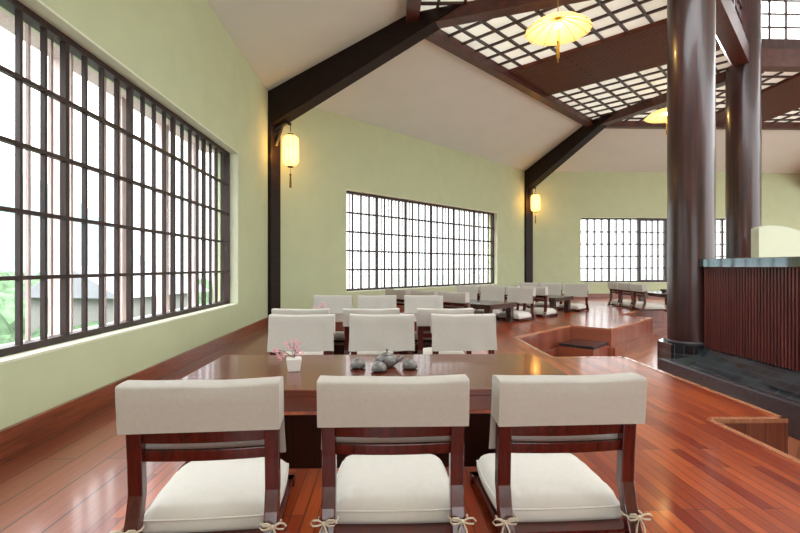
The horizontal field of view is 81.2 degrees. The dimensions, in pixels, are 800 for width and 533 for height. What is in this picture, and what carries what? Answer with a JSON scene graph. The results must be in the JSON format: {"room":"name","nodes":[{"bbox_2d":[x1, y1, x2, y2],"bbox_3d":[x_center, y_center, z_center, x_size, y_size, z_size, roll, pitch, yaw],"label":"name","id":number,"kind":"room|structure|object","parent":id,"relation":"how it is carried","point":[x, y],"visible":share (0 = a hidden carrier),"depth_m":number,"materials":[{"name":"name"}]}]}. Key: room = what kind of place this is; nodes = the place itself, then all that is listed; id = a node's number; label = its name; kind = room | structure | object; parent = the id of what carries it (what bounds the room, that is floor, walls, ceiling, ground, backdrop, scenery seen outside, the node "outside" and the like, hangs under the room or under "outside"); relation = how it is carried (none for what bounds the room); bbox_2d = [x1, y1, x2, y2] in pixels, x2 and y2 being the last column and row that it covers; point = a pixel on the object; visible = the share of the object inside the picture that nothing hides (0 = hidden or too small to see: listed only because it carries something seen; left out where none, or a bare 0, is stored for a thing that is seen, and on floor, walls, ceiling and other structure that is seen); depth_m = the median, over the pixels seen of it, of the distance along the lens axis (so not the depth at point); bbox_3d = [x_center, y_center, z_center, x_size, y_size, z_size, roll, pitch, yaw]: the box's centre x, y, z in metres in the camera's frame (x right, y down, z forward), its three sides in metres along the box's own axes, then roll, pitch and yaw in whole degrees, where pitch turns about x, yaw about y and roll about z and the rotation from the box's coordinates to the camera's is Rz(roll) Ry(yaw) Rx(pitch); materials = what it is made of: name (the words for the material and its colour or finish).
{"room":"japanese restaurant","nodes":[
{"label":"japanese restaurant","id":0,"kind":"room"},
{"bbox_2d":[0,0,267,429],"bbox_3d":[-2.385,-0.900,3.725,0.300,4.800,9.808,0,0,-2],"label":"wall","id":1,"kind":"structure","parent":0,"point":[182,49],"depth_m":4.82,"materials":[{"name":"green paint"}]},
{"bbox_2d":[0,0,237,364],"bbox_3d":[-2.472,-0.545,3.702,0.484,2.250,5.944,0,0,-2],"label":"window","id":2,"kind":"structure","parent":1,"relation":"in","point":[57,65],"depth_m":3.80,"materials":[{"name":"brown wood"}]},
{"bbox_2d":[0,317,268,459],"bbox_3d":[-2.220,0.975,3.729,0.030,0.150,9.560,0,0,-2],"label":"baseboard","id":3,"kind":"structure","parent":1,"relation":"attached to","point":[15,437],"depth_m":3.31,"materials":[{"name":"brown wood"}]},
{"bbox_2d":[0,298,799,532],"bbox_3d":[8.193,1.050,5.711,20.959,0.001,19.700,0,0,-2],"label":"floor","id":4,"kind":"structure","parent":0,"point":[693,474],"depth_m":2.40,"materials":[{"name":"red wood"}]},
{"bbox_2d":[110,376,295,532],"bbox_3d":[-0.743,0.733,1.943,0.615,0.635,0.592,0,0,-6],"label":"chair","id":5,"kind":"object","parent":4,"relation":"on","point":[231,432],"visible":1,"depth_m":1.72,"materials":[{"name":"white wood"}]},
{"bbox_2d":[142,457,287,532],"bbox_3d":[-0.747,0.938,1.984,0.500,0.116,0.475,0,0,-6],"label":"cushion","id":6,"kind":"object","parent":5,"relation":"on","point":[217,496],"depth_m":1.80,"materials":[{"name":"beige fabric"}]},
{"bbox_2d":[268,123,280,316],"bbox_3d":[-2.354,-0.760,8.502,0.230,3.620,0.290,0,0,21],"label":"timber post","id":7,"kind":"object","parent":4,"relation":"on","point":[274,152],"visible":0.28,"depth_m":8.42,"materials":[{"name":"brown wood"}]},
{"bbox_2d":[275,120,298,187],"bbox_3d":[-2.031,-2.019,8.411,0.488,1.218,0.297,0,0,40],"label":"lantern","id":8,"kind":"object","parent":7,"relation":"attached to","point":[290,142],"visible":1,"depth_m":8.26,"materials":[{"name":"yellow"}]},
{"bbox_2d":[268,5,460,125],"bbox_3d":[-0.717,-3.265,7.876,3.697,1.469,0.280,0,0,21],"label":"roof beam","id":9,"kind":"structure","parent":7,"relation":"on","point":[291,99],"depth_m":7.83,"materials":[{"name":"brown wood"}]},
{"bbox_2d":[420,0,589,28],"bbox_3d":[1.859,-3.920,6.893,3.650,0.220,0.240,0,0,21],"label":"rafter","id":10,"kind":"object","parent":9,"relation":"attached to","point":[472,11],"visible":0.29,"depth_m":7.01,"materials":[{"name":"red wood"}]},
{"bbox_2d":[267,314,334,354],"bbox_3d":[-0.847,0.733,3.839,0.615,0.635,0.592,0,0,-1],"label":"chair","id":11,"kind":"object","parent":4,"relation":"on","point":[315,332],"visible":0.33,"depth_m":4.00,"materials":[{"name":"beige fabric"}]},
{"bbox_2d":[272,308,329,354],"bbox_3d":[-0.981,0.733,4.873,0.615,0.635,0.592,0,0,0],"label":"chair","id":12,"kind":"object","parent":4,"relation":"on","point":[274,310],"visible":0.24,"depth_m":4.59,"materials":[{"name":"beige fabric"}]},
{"bbox_2d":[285,351,322,354],"bbox_3d":[-0.980,0.938,4.914,0.500,0.116,0.475,0,0,0],"label":"cushion","id":13,"kind":"object","parent":12,"relation":"on","point":[320,352],"depth_m":4.75,"materials":[{"name":"beige fabric"}]},
{"bbox_2d":[313,295,352,341],"bbox_3d":[-0.970,0.733,6.577,0.615,0.635,0.592,0,0,0],"label":"chair","id":14,"kind":"object","parent":4,"relation":"on","point":[336,303],"visible":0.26,"depth_m":6.75,"materials":[{"name":"beige fabric"}]},
{"bbox_2d":[334,331,343,339],"bbox_3d":[-0.970,0.938,6.536,0.500,0.116,0.475,0,0,0],"label":"cushion","id":15,"kind":"object","parent":14,"relation":"on","point":[338,335],"depth_m":6.31,"materials":[{"name":"beige fabric"}]},
{"bbox_2d":[178,345,494,469],"bbox_3d":[-0.221,1.275,4.340,2.160,0.450,3.810,0,0,-2],"label":"table base","id":16,"kind":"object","parent":4,"relation":"on","point":[302,434],"depth_m":3.31,"materials":[{"name":"brown wood"}]},
{"bbox_2d":[343,308,399,354],"bbox_3d":[-0.292,0.733,4.892,0.615,0.635,0.592,0,0,-2],"label":"chair","id":17,"kind":"object","parent":4,"relation":"on","point":[346,311],"visible":0.21,"depth_m":4.61,"materials":[{"name":"beige fabric"}]},
{"bbox_2d":[350,351,392,354],"bbox_3d":[-0.293,0.938,4.933,0.500,0.116,0.475,0,0,-2],"label":"cushion","id":18,"kind":"object","parent":17,"relation":"on","point":[360,352],"depth_m":4.79,"materials":[{"name":"beige fabric"}]},
{"bbox_2d":[358,295,395,308],"bbox_3d":[-0.328,0.733,6.595,0.615,0.635,0.592,0,0,-2],"label":"chair","id":19,"kind":"object","parent":4,"relation":"on","point":[364,301],"visible":0.23,"depth_m":6.76,"materials":[{"name":"beige fabric"}]},
{"bbox_2d":[349,314,414,354],"bbox_3d":[-0.156,0.733,3.858,0.615,0.635,0.592,0,0,0],"label":"chair","id":20,"kind":"object","parent":4,"relation":"on","point":[367,332],"visible":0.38,"depth_m":4.02,"materials":[{"name":"beige fabric"}]},
{"bbox_2d":[309,374,475,532],"bbox_3d":[-0.032,0.733,1.999,0.615,0.635,0.592,0,0,-2],"label":"chair","id":21,"kind":"object","parent":4,"relation":"on","point":[390,428],"visible":1,"depth_m":1.77,"materials":[{"name":"beige fabric"}]},
{"bbox_2d":[336,454,449,523],"bbox_3d":[-0.033,0.938,2.039,0.500,0.116,0.475,0,0,-2],"label":"cushion","id":22,"kind":"object","parent":21,"relation":"on","point":[371,489],"depth_m":1.86,"materials":[{"name":"beige fabric"}]},
{"bbox_2d":[385,289,409,305],"bbox_3d":[0.121,0.733,8.766,0.592,0.635,0.615,0,0,-43],"label":"chair","id":23,"kind":"object","parent":4,"relation":"on","point":[399,294],"visible":0.3,"depth_m":8.54,"materials":[{"name":"beige fabric"}]},
{"bbox_2d":[404,295,442,341],"bbox_3d":[0.345,0.733,6.614,0.615,0.635,0.592,0,0,0],"label":"chair","id":24,"kind":"object","parent":4,"relation":"on","point":[411,302],"visible":0.34,"depth_m":6.78,"materials":[{"name":"beige fabric"}]},
{"bbox_2d":[410,290,437,294],"bbox_3d":[0.587,0.733,8.325,0.592,0.635,0.615,0,0,-43],"label":"chair","id":25,"kind":"object","parent":4,"relation":"on","point":[412,292],"visible":0.17,"depth_m":8.11,"materials":[{"name":"beige fabric"}]},
{"bbox_2d":[416,308,473,353],"bbox_3d":[0.445,0.733,4.913,0.615,0.635,0.592,0,0,-1],"label":"chair","id":26,"kind":"object","parent":4,"relation":"on","point":[423,327],"visible":0.32,"depth_m":4.65,"materials":[{"name":"beige fabric"}]},
{"bbox_2d":[423,347,464,353],"bbox_3d":[0.444,0.938,4.954,0.500,0.116,0.475,0,0,-1],"label":"cushion","id":27,"kind":"object","parent":26,"relation":"on","point":[428,350],"depth_m":4.84,"materials":[{"name":"beige fabric"}]},
{"bbox_2d":[438,291,469,308],"bbox_3d":[1.044,0.733,7.893,0.615,0.635,0.592,0,0,44],"label":"chair","id":28,"kind":"object","parent":4,"relation":"on","point":[451,300],"visible":0.29,"depth_m":7.67,"materials":[{"name":"beige fabric"}]},
{"bbox_2d":[430,313,496,353],"bbox_3d":[0.562,0.733,3.878,0.615,0.635,0.592,0,0,-2],"label":"chair","id":29,"kind":"object","parent":4,"relation":"on","point":[450,332],"visible":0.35,"depth_m":4.04,"materials":[{"name":"beige fabric"}]},
{"bbox_2d":[457,285,480,309],"bbox_3d":[1.344,0.733,10.091,0.592,0.635,0.615,0,0,-44],"label":"chair","id":30,"kind":"object","parent":4,"relation":"on","point":[474,291],"visible":0.3,"depth_m":10.11,"materials":[{"name":"beige fabric"}]},
{"bbox_2d":[471,285,494,309],"bbox_3d":[2.028,0.733,10.816,0.615,0.635,0.592,0,0,40],"label":"chair","id":31,"kind":"object","parent":4,"relation":"on","point":[471,285],"visible":0.13,"depth_m":10.59,"materials":[{"name":"beige fabric"}]},
{"bbox_2d":[474,286,506,316],"bbox_3d":[1.823,0.733,9.638,0.615,0.635,0.592,0,0,41],"label":"chair","id":32,"kind":"object","parent":4,"relation":"on","point":[489,293],"visible":0.51,"depth_m":9.69,"materials":[{"name":"beige fabric"}]},
{"bbox_2d":[474,309,501,315],"bbox_3d":[1.797,0.938,9.607,0.500,0.116,0.475,0,0,41],"label":"cushion","id":33,"kind":"object","parent":32,"relation":"on","point":[479,311],"depth_m":9.47,"materials":[{"name":"beige fabric"}]},
{"bbox_2d":[470,299,516,321],"bbox_3d":[1.132,0.865,9.298,2.150,0.370,0.950,0,0,43],"label":"table","id":34,"kind":"object","parent":4,"relation":"on","point":[488,306],"visible":0.33,"depth_m":8.64,"materials":[{"name":"brown wood"}]},
{"bbox_2d":[495,285,527,311],"bbox_3d":[2.499,0.733,10.371,0.615,0.635,0.592,0,0,42],"label":"chair","id":35,"kind":"object","parent":4,"relation":"on","point":[518,308],"visible":0.31,"depth_m":10.14,"materials":[{"name":"beige fabric"}]},
{"bbox_2d":[499,306,527,311],"bbox_3d":[2.527,0.938,10.401,0.500,0.116,0.475,0,0,42],"label":"cushion","id":36,"kind":"object","parent":35,"relation":"on","point":[519,308],"depth_m":10.17,"materials":[{"name":"beige fabric"}]},
{"bbox_2d":[496,287,536,321],"bbox_3d":[2.280,0.733,9.205,0.615,0.635,0.592,0,0,44],"label":"chair","id":37,"kind":"object","parent":4,"relation":"on","point":[515,294],"visible":0.75,"depth_m":9.19,"materials":[{"name":"beige fabric"}]},
{"bbox_2d":[498,311,530,318],"bbox_3d":[2.252,0.938,9.176,0.500,0.116,0.475,0,0,44],"label":"cushion","id":38,"kind":"object","parent":37,"relation":"on","point":[517,314],"depth_m":9.04,"materials":[{"name":"beige fabric"}]},
{"bbox_2d":[479,295,573,311],"bbox_3d":[2.898,0.865,11.165,2.150,0.370,0.950,0,0,43],"label":"table","id":39,"kind":"object","parent":4,"relation":"on","point":[553,299],"visible":0.37,"depth_m":10.59,"materials":[{"name":"brown wood"}]},
{"bbox_2d":[525,188,532,282],"bbox_3d":[4.206,-0.760,15.440,0.290,3.620,0.230,0,0,-24],"label":"timber post","id":40,"kind":"object","parent":4,"relation":"on","point":[528,213],"visible":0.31,"depth_m":15.32,"materials":[{"name":"brown wood"}]},
{"bbox_2d":[528,186,539,222],"bbox_3d":[4.367,-1.999,15.151,0.308,1.218,0.466,0,0,-2],"label":"lantern","id":41,"kind":"object","parent":40,"relation":"attached to","point":[535,198],"visible":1,"depth_m":14.98,"materials":[{"name":"yellow paper"}]},
{"bbox_2d":[525,113,612,188],"bbox_3d":[4.922,-3.265,13.839,0.280,1.469,3.697,0,0,-24],"label":"roof beam","id":42,"kind":"structure","parent":40,"relation":"on","point":[539,171],"depth_m":13.89,"materials":[{"name":"brown wood"}]},
{"bbox_2d":[593,71,724,124],"bbox_3d":[6.048,-3.920,11.323,0.240,0.220,3.650,0,0,-24],"label":"rafter","id":43,"kind":"object","parent":42,"relation":"attached to","point":[658,101],"visible":0.32,"depth_m":11.40,"materials":[{"name":"red wood"}]},
{"bbox_2d":[518,282,539,307],"bbox_3d":[3.217,0.733,12.036,0.615,0.635,0.592,0,0,40],"label":"chair","id":44,"kind":"object","parent":4,"relation":"on","point":[520,284],"visible":0.28,"depth_m":12.07,"materials":[{"name":"beige fabric"}]},
{"bbox_2d":[521,286,557,317],"bbox_3d":[2.973,0.733,9.923,0.592,0.635,0.615,0,0,-44],"label":"chair","id":45,"kind":"object","parent":4,"relation":"on","point":[541,292],"visible":0.76,"depth_m":9.68,"materials":[{"name":"beige fabric"}]},
{"bbox_2d":[525,307,556,314],"bbox_3d":[3.002,0.938,9.952,0.475,0.116,0.500,0,0,-44],"label":"cushion","id":46,"kind":"object","parent":45,"relation":"on","point":[550,311],"depth_m":9.78,"materials":[{"name":"beige fabric"}]},
{"bbox_2d":[534,283,563,308],"bbox_3d":[3.670,0.733,11.607,0.615,0.635,0.592,0,0,44],"label":"chair","id":47,"kind":"object","parent":4,"relation":"on","point":[553,288],"visible":0.59,"depth_m":11.61,"materials":[{"name":"beige fabric"}]},
{"bbox_2d":[534,302,559,307],"bbox_3d":[3.641,0.938,11.578,0.500,0.116,0.475,0,0,44],"label":"cushion","id":48,"kind":"object","parent":47,"relation":"on","point":[538,304],"depth_m":11.46,"materials":[{"name":"beige fabric"}]},
{"bbox_2d":[470,372,652,532],"bbox_3d":[0.627,0.733,2.017,0.615,0.635,0.592,0,0,-4],"label":"chair","id":49,"kind":"object","parent":4,"relation":"on","point":[532,482],"visible":1,"depth_m":1.79,"materials":[{"name":"beige fabric"}]},
{"bbox_2d":[477,453,621,521],"bbox_3d":[0.624,0.938,2.058,0.500,0.116,0.475,0,0,-4],"label":"cushion","id":50,"kind":"object","parent":49,"relation":"on","point":[546,487],"depth_m":1.88,"materials":[{"name":"beige fabric"}]},
{"bbox_2d":[557,283,589,311],"bbox_3d":[4.138,0.733,11.164,0.615,0.635,0.592,0,0,43],"label":"chair","id":51,"kind":"object","parent":4,"relation":"on","point":[576,290],"visible":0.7,"depth_m":11.16,"materials":[{"name":"beige fabric"}]},
{"bbox_2d":[559,303,585,309],"bbox_3d":[4.111,0.938,11.134,0.500,0.116,0.475,0,0,43],"label":"cushion","id":52,"kind":"object","parent":51,"relation":"on","point":[574,306],"depth_m":10.95,"materials":[{"name":"beige fabric"}]},
{"bbox_2d":[607,282,630,306],"bbox_3d":[5.913,0.733,12.384,0.592,0.635,0.615,0,0,0],"label":"chair","id":53,"kind":"object","parent":4,"relation":"on","point":[613,286],"visible":0.72,"depth_m":12.38,"materials":[{"name":"beige fabric"}]},
{"bbox_2d":[612,299,630,304],"bbox_3d":[5.954,0.938,12.384,0.475,0.116,0.500,0,0,0],"label":"cushion","id":54,"kind":"object","parent":53,"relation":"on","point":[614,302],"depth_m":12.33,"materials":[{"name":"beige fabric"}]},
{"bbox_2d":[618,283,647,308],"bbox_3d":[5.911,0.733,11.760,0.592,0.635,0.615,0,0,-4],"label":"chair","id":55,"kind":"object","parent":4,"relation":"on","point":[625,288],"visible":0.81,"depth_m":11.72,"materials":[{"name":"beige fabric"}]},
{"bbox_2d":[622,301,647,306],"bbox_3d":[5.952,0.938,11.763,0.475,0.116,0.500,0,0,-4],"label":"cushion","id":56,"kind":"object","parent":55,"relation":"on","point":[626,303],"depth_m":11.72,"materials":[{"name":"beige fabric"}]},
{"bbox_2d":[631,284,666,311],"bbox_3d":[5.910,0.733,11.107,0.592,0.635,0.615,0,0,2],"label":"chair","id":57,"kind":"object","parent":4,"relation":"on","point":[640,290],"visible":1,"depth_m":10.89,"materials":[{"name":"beige fabric"}]},
{"bbox_2d":[636,303,664,308],"bbox_3d":[5.951,0.938,11.105,0.475,0.116,0.500,0,0,2],"label":"cushion","id":58,"kind":"object","parent":57,"relation":"on","point":[645,305],"depth_m":10.87,"materials":[{"name":"beige fabric"}]},
{"bbox_2d":[638,291,666,304],"bbox_3d":[6.973,0.865,11.799,0.950,0.370,2.100,0,0,-2],"label":"table","id":59,"kind":"object","parent":4,"relation":"on","point":[650,293],"visible":0.09,"depth_m":12.17,"materials":[{"name":"brown wood"}]},
{"bbox_2d":[281,108,524,308],"bbox_3d":[0.807,-0.900,12.083,0.300,4.800,9.808,0,0,43],"label":"wall","id":60,"kind":"structure","parent":0,"point":[338,153],"depth_m":9.96,"materials":[{"name":"green paint"}]},
{"bbox_2d":[346,189,496,291],"bbox_3d":[0.729,-0.545,12.129,0.484,2.210,5.944,0,0,43],"label":"window","id":61,"kind":"structure","parent":60,"relation":"in","point":[352,193],"depth_m":11.94,"materials":[{"name":"brown wood"}]},
{"bbox_2d":[356,299,506,310],"bbox_3d":[0.927,0.975,11.970,0.030,0.150,9.560,0,0,43],"label":"baseboard","id":62,"kind":"structure","parent":60,"relation":"attached to","point":[402,308],"depth_m":11.01,"materials":[{"name":"brown wood"}]},
{"bbox_2d":[206,0,799,172],"bbox_3d":[4.006,-3.620,9.058,8.507,0.960,23.080,0,0,43],"label":"ceiling","id":63,"kind":"structure","parent":0,"point":[426,92],"depth_m":9.86,"materials":[{"name":"white paint"}]},
{"bbox_2d":[406,0,420,22],"bbox_3d":[0.294,-3.955,3.800,0.200,0.190,7.514,0,0,-2],"label":"roof beam","id":64,"kind":"structure","parent":63,"relation":"attached to","point":[413,7],"depth_m":7.07,"materials":[{"name":"red wood"}]},
{"bbox_2d":[420,0,471,10],"bbox_3d":[1.991,-4.005,6.068,3.320,0.070,2.681,0,0,-2],"label":"ceiling panel","id":65,"kind":"object","parent":63,"relation":"attached to","point":[425,4],"visible":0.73,"depth_m":7.08,"materials":[{"name":"white"}]},
{"bbox_2d":[425,29,592,126],"bbox_3d":[2.754,-3.955,10.242,0.200,0.190,7.514,0,0,43],"label":"trim","id":66,"kind":"structure","parent":63,"relation":"attached to","point":[440,38],"depth_m":9.34,"materials":[{"name":"red wood"}]},
{"bbox_2d":[441,0,666,68],"bbox_3d":[2.507,-4.005,7.420,3.320,0.070,2.681,0,0,43],"label":"ceiling panel","id":67,"kind":"object","parent":63,"relation":"attached to","point":[502,40],"visible":0.52,"depth_m":7.82,"materials":[{"name":"white"}]},
{"bbox_2d":[525,11,592,58],"bbox_3d":[2.233,-3.428,6.600,0.916,1.104,0.916,0,0,-9],"label":"parasol","id":68,"kind":"object","parent":67,"relation":"hanging from","point":[556,29],"visible":1,"depth_m":6.72,"materials":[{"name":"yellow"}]},
{"bbox_2d":[509,18,719,95],"bbox_3d":[4.033,-4.000,9.033,3.320,0.100,1.760,0,0,43],"label":"board panel","id":69,"kind":"object","parent":63,"relation":"attached to","point":[644,47],"visible":0.79,"depth_m":9.04,"materials":[{"name":"brown wood"}]},
{"bbox_2d":[553,47,730,118],"bbox_3d":[5.558,-4.005,10.646,3.320,0.070,2.681,0,0,43],"label":"ceiling panel","id":70,"kind":"object","parent":63,"relation":"attached to","point":[596,100],"visible":0.7,"depth_m":10.73,"materials":[{"name":"white"}]},
{"bbox_2d":[644,107,666,133],"bbox_3d":[5.946,-3.428,10.400,0.916,1.104,0.916,0,0,-9],"label":"lantern","id":71,"kind":"object","parent":70,"relation":"hanging from","point":[658,116],"visible":0.59,"depth_m":10.67,"materials":[{"name":"yellow paper"}]},
{"bbox_2d":[604,121,799,129],"bbox_3d":[9.049,-3.955,13.058,7.514,0.190,0.200,0,0,-2],"label":"trim","id":72,"kind":"structure","parent":63,"relation":"attached to","point":[628,124],"depth_m":12.97,"materials":[{"name":"red wood"}]},
{"bbox_2d":[622,72,798,122],"bbox_3d":[6.879,-4.005,11.236,2.681,0.070,3.320,0,0,-2],"label":"ceiling panel","id":73,"kind":"object","parent":63,"relation":"attached to","point":[768,78],"visible":0.21,"depth_m":10.55,"materials":[{"name":"white"}]},
{"bbox_2d":[716,72,799,123],"bbox_3d":[9.098,-4.000,11.298,1.760,0.100,3.320,0,0,-2],"label":"board panel","id":74,"kind":"object","parent":63,"relation":"attached to","point":[782,98],"visible":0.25,"depth_m":11.05,"materials":[{"name":"brown wood"}]},
{"bbox_2d":[765,108,799,123],"bbox_3d":[11.317,-4.005,11.361,2.681,0.070,3.320,0,0,-2],"label":"ceiling panel","id":75,"kind":"object","parent":63,"relation":"attached to","point":[793,116],"visible":0.67,"depth_m":12.60,"materials":[{"name":"white"}]},
{"bbox_2d":[519,310,787,453],"bbox_3d":[8.723,1.275,8.048,19.170,0.450,8.730,0,0,-39],"label":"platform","id":76,"kind":"structure","parent":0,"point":[775,435],"depth_m":7.89,"materials":[{"name":"brown wood"}]},
{"bbox_2d":[514,309,799,463],"bbox_3d":[6.888,1.061,6.569,14.542,0.030,8.774,0,0,-39],"label":"trim","id":77,"kind":"structure","parent":76,"relation":"attached to","point":[719,421],"depth_m":3.37,"materials":[{"name":"brown wood"}]},
{"bbox_2d":[533,172,799,293],"bbox_3d":[8.974,-0.900,15.737,9.808,4.800,0.300,0,0,-2],"label":"wall","id":78,"kind":"structure","parent":0,"point":[565,197],"depth_m":15.52,"materials":[{"name":"green paint"}]},
{"bbox_2d":[562,294,663,297],"bbox_3d":[8.979,0.975,15.572,9.560,0.150,0.030,0,0,-2],"label":"baseboard","id":79,"kind":"structure","parent":78,"relation":"attached to","point":[589,295],"depth_m":15.50,"materials":[{"name":"brown wood"}]},
{"bbox_2d":[580,217,724,282],"bbox_3d":[8.952,-0.545,15.824,5.944,2.210,0.484,0,0,-2],"label":"window","id":80,"kind":"structure","parent":78,"relation":"in","point":[638,232],"depth_m":15.68,"materials":[{"name":"brown wood"}]},
{"bbox_2d":[607,328,799,459],"bbox_3d":[5.942,1.500,3.967,16.300,0.001,23.000,0,0,-2],"label":"floor","id":81,"kind":"structure","parent":0,"point":[646,354],"depth_m":7.78,"materials":[{"name":"brown wood"}]},
{"bbox_2d":[330,313,416,331],"bbox_3d":[-0.312,1.065,5.803,2.200,0.870,0.960,0,0,-2],"label":"table","id":82,"kind":"object","parent":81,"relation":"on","point":[339,327],"visible":0.02,"depth_m":5.35,"materials":[{"name":"brown wood"}]},
{"bbox_2d":[180,354,567,463],"bbox_3d":[-0.130,1.065,2.868,2.220,0.870,0.960,0,0,-2],"label":"table","id":83,"kind":"object","parent":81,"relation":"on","point":[300,388],"visible":0.4,"depth_m":2.83,"materials":[{"name":"brown wood"}]},
{"bbox_2d":[272,339,304,371],"bbox_3d":[-0.672,0.535,2.815,0.190,0.190,0.092,0,0,-14],"label":"flower pot","id":84,"kind":"object","parent":83,"relation":"on","point":[293,363],"visible":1,"depth_m":2.79,"materials":[{"name":"white ceramic"}]},
{"bbox_2d":[350,358,365,368],"bbox_3d":[-0.260,0.600,2.894,0.100,0.061,0.100,0,0,-2],"label":"tea cup","id":85,"kind":"object","parent":83,"relation":"on","point":[357,363],"visible":1,"depth_m":2.86,"materials":[{"name":"grey ceramic"}]},
{"bbox_2d":[371,361,386,372],"bbox_3d":[-0.126,0.600,2.798,0.100,0.061,0.100,0,0,-2],"label":"tea cup","id":86,"kind":"object","parent":83,"relation":"on","point":[378,366],"visible":1,"depth_m":2.77,"materials":[{"name":"grey ceramic"}]},
{"bbox_2d":[375,348,403,367],"bbox_3d":[-0.092,0.574,2.934,0.196,0.113,0.153,0,0,-29],"label":"teapot","id":87,"kind":"object","parent":83,"relation":"on","point":[389,359],"visible":0.93,"depth_m":2.91,"materials":[{"name":"grey ceramic"}]},
{"bbox_2d":[402,358,417,369],"bbox_3d":[0.062,0.600,2.883,0.100,0.061,0.100,0,0,-2],"label":"tea cup","id":88,"kind":"object","parent":83,"relation":"on","point":[409,364],"visible":1,"depth_m":2.85,"materials":[{"name":"grey ceramic"}]},
{"bbox_2d":[558,339,608,356],"bbox_3d":[3.076,1.385,7.821,0.585,0.230,0.685,0,0,43],"label":"step","id":89,"kind":"structure","parent":81,"relation":"on","point":[573,347],"depth_m":7.62,"materials":[{"name":"brown wood"}]},
{"bbox_2d":[543,322,666,356],"bbox_3d":[4.040,1.430,8.049,2.852,0.140,9.752,0,0,31],"label":"trim","id":90,"kind":"structure","parent":81,"relation":"on","point":[622,348],"depth_m":8.37,"materials":[{"name":"brown wood"}]},
{"bbox_2d":[657,338,706,368],"bbox_3d":[3.825,1.248,6.142,0.720,0.505,0.720,0,0,-2],"label":"plinth","id":91,"kind":"object","parent":81,"relation":"on","point":[665,349],"visible":0.23,"depth_m":5.96,"materials":[{"name":"black tile"}]},
{"bbox_2d":[666,0,715,345],"bbox_3d":[3.825,-2.478,6.142,0.564,6.945,0.564,0,0,-2],"label":"wooden column","id":92,"kind":"structure","parent":81,"relation":"on","point":[691,24],"depth_m":5.92,"materials":[{"name":"brown wood"}]},
{"bbox_2d":[716,0,748,65],"bbox_3d":[5.366,-4.995,7.772,0.260,2.030,4.486,0,0,43],"label":"beam","id":93,"kind":"structure","parent":92,"relation":"attached to","point":[730,33],"depth_m":8.17,"materials":[{"name":"red wood"}]},
{"bbox_2d":[659,257,799,439],"bbox_3d":[3.917,0.703,3.917,0.950,1.595,4.413,0,0,-2],"label":"bar counter","id":94,"kind":"object","parent":81,"relation":"on","point":[751,355],"depth_m":4.95,"materials":[{"name":"brown wood"}]},
{"bbox_2d":[699,257,799,267],"bbox_3d":[4.053,-0.043,3.796,0.485,0.105,4.163,0,0,-2],"label":"countertop","id":95,"kind":"structure","parent":94,"relation":"on","point":[781,262],"depth_m":4.99,"materials":[{"name":"grey stone"}]},
{"bbox_2d":[725,0,761,257],"bbox_3d":[6.907,-2.225,9.401,0.610,7.450,0.610,0,0,-2],"label":"wooden column","id":96,"kind":"structure","parent":81,"relation":"on","point":[743,82],"depth_m":9.16,"materials":[{"name":"brown wood"}]},
{"bbox_2d":[762,0,799,71],"bbox_3d":[9.146,-4.995,9.464,4.480,2.030,0.260,0,0,-2],"label":"clerestory window","id":97,"kind":"structure","parent":96,"relation":"attached to","point":[778,55],"depth_m":9.35,"materials":[{"name":"red wood"}]},
{"bbox_2d":[751,225,799,257],"bbox_3d":[6.194,0.425,7.456,1.021,2.150,0.159,0,0,4],"label":"wall","id":98,"kind":"structure","parent":81,"relation":"on","point":[766,241],"depth_m":7.39,"materials":[{"name":"beige paint"}]},
{"label":"outside","id":99,"kind":"structure","parent":0,"visible":0},
{"bbox_2d":[184,275,662,288],"bbox_3d":[-3.490,7.050,124.951,600.000,0.001,550.000,0,0,-2],"label":"ground","id":100,"kind":"structure","parent":99,"point":[583,277],"depth_m":253.25,"materials":[{"name":"white"}]},
{"bbox_2d":[0,270,212,344],"bbox_3d":[-29.659,2.256,23.181,38.000,4.850,60.000,0,0,-2],"label":"treetops","id":101,"kind":"object","parent":100,"relation":"on","point":[7,288],"visible":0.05,"depth_m":30.61,"materials":[{"name":"green plant"}]},
{"bbox_2d":[14,265,208,333],"bbox_3d":[-15.748,3.500,26.571,6.200,7.100,7.400,0,0,10],"label":"house","id":102,"kind":"structure","parent":100,"relation":"on","point":[93,282],"depth_m":23.64,"materials":[{"name":"white"}]},
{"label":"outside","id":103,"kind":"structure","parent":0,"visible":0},
{"bbox_2d":[0,168,149,274],"bbox_3d":[-161.881,-20.172,83.012,99.000,55.880,295.000,0,0,-2],"label":"hills","id":104,"kind":"structure","parent":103,"point":[7,177],"depth_m":192.62,"materials":[{"name":"white"}]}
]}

